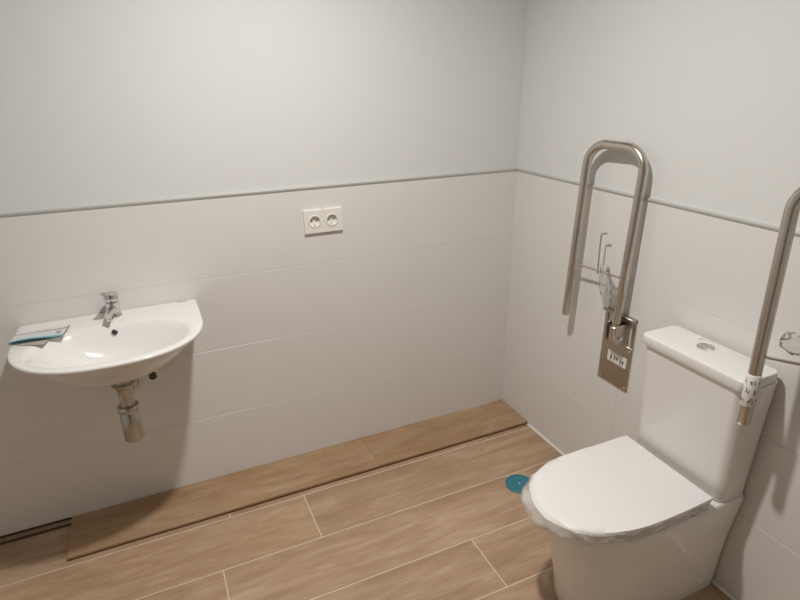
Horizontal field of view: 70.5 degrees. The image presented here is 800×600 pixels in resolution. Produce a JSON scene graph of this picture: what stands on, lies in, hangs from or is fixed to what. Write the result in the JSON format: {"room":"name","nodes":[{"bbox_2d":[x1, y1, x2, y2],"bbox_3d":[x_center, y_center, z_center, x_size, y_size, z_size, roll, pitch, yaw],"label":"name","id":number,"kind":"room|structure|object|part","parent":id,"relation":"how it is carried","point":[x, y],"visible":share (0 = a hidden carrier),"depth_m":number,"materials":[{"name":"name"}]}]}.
{"room":"public restroom","nodes":[
{"label":"public restroom","id":0,"kind":"room"},
{"bbox_2d":[0,0,527,537],"bbox_3d":[-0.745,-0.399,2.092,2.950,2.530,0.120,-10,24,-23],"label":"wall","id":1,"kind":"structure","parent":0,"point":[395,317],"depth_m":2.18,"materials":[{"name":"tile"}]},
{"bbox_2d":[7,299,202,385],"bbox_3d":[-0.945,0.182,1.878,0.578,0.146,0.460,-10,24,-23],"label":"basin","id":2,"kind":"object","parent":1,"relation":"attached to","point":[93,351],"visible":0.98,"depth_m":1.89,"materials":[{"name":"ceramic"}]},
{"bbox_2d":[8,325,69,345],"bbox_3d":[-1.171,0.115,1.837,0.166,0.014,0.135,-10,24,-23],"label":"leaflet","id":3,"kind":"object","parent":2,"relation":"on","point":[41,336],"visible":1,"depth_m":1.83,"materials":[{"name":"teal paper"}]},
{"bbox_2d":[99,291,122,321],"bbox_3d":[-1.000,0.015,1.951,0.051,0.114,0.123,-7,22,-15],"label":"mixer tap","id":4,"kind":"object","parent":2,"relation":"on","point":[111,299],"visible":1,"depth_m":1.96,"materials":[{"name":"silver metal"}]},
{"bbox_3d":[-1.001,-0.019,1.939,0.043,0.042,0.078,-7,22,-15],"label":"lever","id":5,"kind":"part","parent":4,"relation":"part of","materials":[{"name":"silver metal"}]},
{"bbox_3d":[-0.995,0.043,1.946,0.033,0.030,0.088,-7,22,-15],"label":"spout","id":6,"kind":"part","parent":4,"relation":"part of","materials":[{"name":"silver metal"}]},
{"bbox_2d":[111,379,144,442],"bbox_3d":[-0.977,0.337,2.034,0.076,0.256,0.273,-10,24,-23],"label":"trap","id":7,"kind":"object","parent":2,"relation":"attached to","point":[128,409],"visible":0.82,"depth_m":1.94,"materials":[{"name":"silver metal"}]},
{"bbox_2d":[148,369,158,379],"bbox_3d":[-0.967,0.194,2.107,0.106,0.243,0.064,-10,24,-23],"label":"angle valve","id":8,"kind":"object","parent":1,"relation":"attached to","point":[153,375],"visible":0.13,"depth_m":2.13,"materials":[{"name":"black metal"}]},
{"bbox_3d":[-0.932,0.285,2.134,0.028,0.027,0.021,-10,24,-23],"label":"valve handle","id":9,"kind":"part","parent":8,"relation":"part of","materials":[{"name":"black plastic"}]},
{"bbox_2d":[0,168,516,216],"bbox_3d":[-0.721,-0.372,2.045,2.750,0.010,0.012,-10,24,-23],"label":"trim","id":10,"kind":"structure","parent":1,"relation":"attached to","point":[507,169],"depth_m":2.09,"materials":[{"name":"metal"}]},
{"bbox_2d":[303,207,342,233],"bbox_3d":[-0.307,-0.317,2.261,0.158,0.093,0.014,-10,24,-23],"label":"wall socket","id":11,"kind":"object","parent":1,"relation":"attached to","point":[327,219],"visible":1,"depth_m":2.26,"materials":[{"name":"white plastic"}]},
{"bbox_2d":[501,170,516,398],"bbox_3d":[0.536,-0.029,2.792,0.004,1.201,0.004,-10,24,-23],"label":"trim","id":12,"kind":"structure","parent":1,"relation":"attached to","point":[516,170],"depth_m":2.77,"materials":[{"name":"white tile"}]},
{"bbox_2d":[0,424,731,599],"bbox_3d":[-0.078,1.284,1.248,2.970,0.068,3.220,-10,24,-23],"label":"floor","id":13,"kind":"structure","parent":0,"point":[444,524],"depth_m":2.10,"materials":[{"name":"wood"}]},
{"bbox_2d":[67,438,379,560],"bbox_3d":[-0.694,0.804,2.381,1.225,0.017,0.228,-10,24,-23],"label":"plank","id":14,"kind":"object","parent":13,"relation":"on","point":[96,531],"visible":1,"depth_m":2.33,"materials":[{"name":"brown wood"}]},
{"bbox_2d":[362,399,527,467],"bbox_3d":[0.227,0.639,2.769,0.798,0.017,0.228,-10,24,-23],"label":"plank","id":15,"kind":"object","parent":13,"relation":"on","point":[403,443],"visible":0.98,"depth_m":2.75,"materials":[{"name":"brown wood"}]},
{"bbox_2d":[505,474,528,493],"bbox_3d":[0.510,0.783,2.415,0.119,0.006,0.119,-10,24,-23],"label":"drain cover","id":16,"kind":"object","parent":13,"relation":"on","point":[515,483],"visible":0.77,"depth_m":2.42,"materials":[{"name":"teal plastic"}]},
{"bbox_2d":[546,325,777,599],"bbox_3d":[0.722,0.580,1.776,0.634,0.852,0.365,-10,24,-23],"label":"toilet","id":17,"kind":"object","parent":13,"relation":"on","point":[693,384],"visible":0.81,"depth_m":1.72,"materials":[{"name":"ceramic"}]},
{"bbox_2d":[520,435,712,545],"bbox_3d":[0.631,0.597,1.748,0.520,0.054,0.366,-10,24,-23],"label":"lid","id":18,"kind":"object","parent":17,"relation":"on","point":[615,489],"visible":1,"depth_m":1.70,"materials":[{"name":"white plastic"}]},
{"bbox_3d":[0.922,0.168,1.711,0.153,0.033,0.362,-10,24,-23],"label":"cistern lid","id":19,"kind":"part","parent":17,"relation":"part of","materials":[{"name":"ceramic"}]},
{"bbox_2d":[502,0,799,599],"bbox_3d":[1.228,-0.101,1.281,0.120,2.530,3.106,-10,24,-23],"label":"wall","id":20,"kind":"structure","parent":0,"point":[709,90],"depth_m":1.86,"materials":[{"name":"tile"}]},
{"bbox_2d":[562,140,648,391],"bbox_3d":[0.760,-0.122,2.124,0.077,0.918,0.330,-10,24,-23],"label":"grab bar","id":21,"kind":"object","parent":20,"relation":"attached to","point":[615,360],"visible":0.98,"depth_m":2.10,"materials":[{"name":"metal"}]},
{"bbox_3d":[0.744,-0.112,2.138,0.008,0.018,0.258,-11,24,-25],"label":"cross rod","id":22,"kind":"part","parent":21,"relation":"part of","materials":[{"name":"metal"}]},
{"bbox_2d":[597,233,607,273],"bbox_3d":[0.752,-0.174,2.112,0.006,0.164,0.031,-10,24,-23],"label":"toilet paper holder","id":23,"kind":"object","parent":21,"relation":"attached to","point":[602,233],"visible":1,"depth_m":2.12,"materials":[{"name":"metal"}]},
{"bbox_2d":[599,265,612,309],"bbox_3d":[0.765,-0.049,2.112,0.027,0.166,0.076,-10,24,-23],"label":"plastic bag","id":24,"kind":"object","parent":21,"relation":"hanging from","point":[609,297],"visible":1,"depth_m":2.11,"materials":[{"name":"plastic"}]},
{"bbox_3d":[0.825,0.190,2.173,0.024,0.302,0.153,-10,24,-23],"label":"wall plate","id":25,"kind":"part","parent":21,"relation":"part of","materials":[{"name":"metal"}]},
{"bbox_2d":[527,423,735,599],"bbox_3d":[1.212,1.076,1.653,0.006,0.008,2.771,-10,24,-23],"label":"trim","id":26,"kind":"structure","parent":20,"relation":"attached to","point":[528,424],"depth_m":2.61,"materials":[{"name":"white plastic"}]},
{"bbox_2d":[516,168,799,235],"bbox_3d":[1.155,-0.098,1.301,0.012,0.010,3.000,-10,24,-23],"label":"trim","id":27,"kind":"structure","parent":20,"relation":"attached to","point":[733,218],"depth_m":1.83,"materials":[{"name":"metal"}]},
{"bbox_2d":[736,187,799,426],"bbox_3d":[1.077,0.154,1.417,0.343,0.918,0.115,18,28,38],"label":"grab bar","id":28,"kind":"object","parent":20,"relation":"attached to","point":[789,220],"visible":1,"depth_m":1.44,"materials":[{"name":"metal"}]},
{"bbox_3d":[1.040,0.169,1.421,0.244,0.018,0.008,15,27,35],"label":"cross rod","id":29,"kind":"part","parent":28,"relation":"part of","materials":[{"name":"metal"}]},
{"bbox_2d":[779,332,799,355],"bbox_3d":[0.999,0.111,1.424,0.078,0.061,0.032,5,22,15],"label":"plastic bag","id":30,"kind":"object","parent":28,"relation":"on","point":[789,333],"visible":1,"depth_m":1.44,"materials":[{"name":"plastic"}]}
]}

